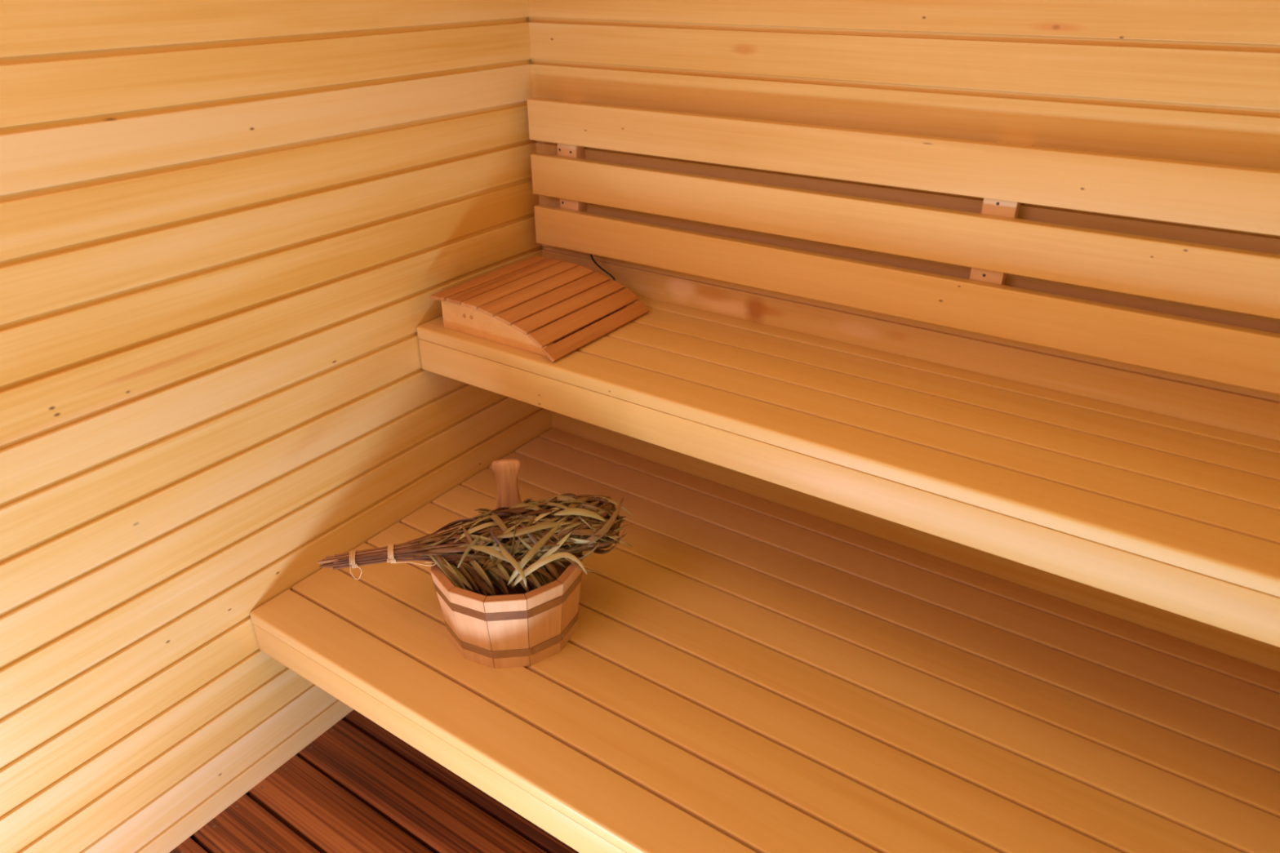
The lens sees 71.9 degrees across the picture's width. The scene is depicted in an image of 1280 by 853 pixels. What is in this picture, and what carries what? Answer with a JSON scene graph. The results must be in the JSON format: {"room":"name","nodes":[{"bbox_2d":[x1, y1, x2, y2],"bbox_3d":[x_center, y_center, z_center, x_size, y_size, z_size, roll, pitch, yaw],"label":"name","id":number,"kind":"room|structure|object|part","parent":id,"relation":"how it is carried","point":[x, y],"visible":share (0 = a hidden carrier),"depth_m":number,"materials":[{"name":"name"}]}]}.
{"room":"sauna","nodes":[
{"label":"sauna","id":0,"kind":"room"},
{"bbox_2d":[0,0,551,852],"bbox_3d":[-0.949,-0.098,1.573,0.030,2.170,2.410,18,33,30],"label":"wall","id":1,"kind":"structure","parent":0,"point":[228,228],"depth_m":1.75,"materials":[{"name":"beige wood"}]},
{"bbox_2d":[168,709,579,852],"bbox_3d":[0.080,1.217,1.476,2.510,0.076,2.410,18,33,30],"label":"floor","id":2,"kind":"structure","parent":0,"point":[357,787],"depth_m":2.03,"materials":[{"name":"brown wood"}]},
{"bbox_2d":[527,0,1279,672],"bbox_3d":[0.747,-0.236,1.819,2.510,2.170,0.030,18,33,30],"label":"wall","id":3,"kind":"structure","parent":0,"point":[1198,81],"depth_m":1.77,"materials":[{"name":"beige wood"}]},
{"bbox_2d":[249,427,1279,852],"bbox_3d":[0.444,0.573,1.741,2.442,0.108,1.049,18,33,30],"label":"bench","id":4,"kind":"object","parent":3,"relation":"attached to","point":[749,673],"visible":0.97,"depth_m":1.72,"materials":[{"name":"brown wood"}]},
{"bbox_2d":[430,458,582,668],"bbox_3d":[-0.272,0.287,1.834,0.316,0.317,0.316,18,33,30],"label":"bucket","id":5,"kind":"object","parent":4,"relation":"on","point":[522,628],"visible":0.71,"depth_m":1.76,"materials":[{"name":"brown wood"}]},
{"bbox_2d":[318,493,634,595],"bbox_3d":[-0.326,0.250,1.801,0.620,0.195,0.279,2,28,4],"label":"whisk","id":6,"kind":"object","parent":5,"relation":"on","point":[522,541],"visible":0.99,"depth_m":1.77,"materials":[{"name":"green plant"}]},
{"bbox_3d":[-0.287,0.135,1.922,0.077,0.132,0.033,-2,28,-3],"label":"handle","id":7,"kind":"part","parent":5,"relation":"part of","materials":[{"name":"brown wood"}]},
{"bbox_2d":[417,295,1279,647],"bbox_3d":[0.603,0.034,1.723,2.442,0.113,0.478,18,33,30],"label":"bench","id":8,"kind":"object","parent":3,"relation":"attached to","point":[1178,516],"visible":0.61,"depth_m":1.64,"materials":[{"name":"brown wood"}]},
{"bbox_2d":[429,255,649,362],"bbox_3d":[-0.235,-0.298,2.142,0.372,0.088,0.378,18,33,30],"label":"headrest cover","id":9,"kind":"object","parent":8,"relation":"on","point":[533,303],"visible":1,"depth_m":2.08,"materials":[{"name":"brown wood"}]},
{"bbox_3d":[-0.325,-0.235,2.033,0.341,0.080,0.024,18,33,30],"label":"panel","id":10,"kind":"part","parent":9,"relation":"part of","materials":[{"name":"brown wood"}]},
{"bbox_2d":[590,253,615,280],"bbox_3d":[-0.099,-0.398,2.287,0.020,0.126,0.150,-15,31,-26],"label":"cord","id":11,"kind":"object","parent":9,"relation":"attached to","point":[591,255],"visible":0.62,"depth_m":2.27,"materials":[{"name":"brown"}]},
{"bbox_3d":[-0.150,-0.355,2.259,0.341,0.080,0.024,18,33,30],"label":"panel","id":12,"kind":"part","parent":9,"relation":"part of","materials":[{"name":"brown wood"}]},
{"bbox_2d":[527,97,1279,394],"bbox_3d":[0.732,-0.352,1.703,2.410,0.365,0.064,18,33,30],"label":"backrest","id":13,"kind":"object","parent":3,"relation":"attached to","point":[995,243],"visible":1,"depth_m":1.75,"materials":[{"name":"brown wood"}]},
{"bbox_3d":[0.722,-0.463,1.627,2.410,0.098,0.028,18,33,30],"label":"rail","id":14,"kind":"part","parent":13,"relation":"part of","materials":[{"name":"brown wood"}]},
{"bbox_3d":[0.723,-0.343,1.690,2.409,0.101,0.028,18,33,30],"label":"rail","id":15,"kind":"part","parent":13,"relation":"part of","materials":[{"name":"brown wood"}]},
{"bbox_3d":[0.724,-0.227,1.752,2.408,0.099,0.028,18,33,30],"label":"rail","id":16,"kind":"part","parent":13,"relation":"part of","materials":[{"name":"brown wood"}]}
]}

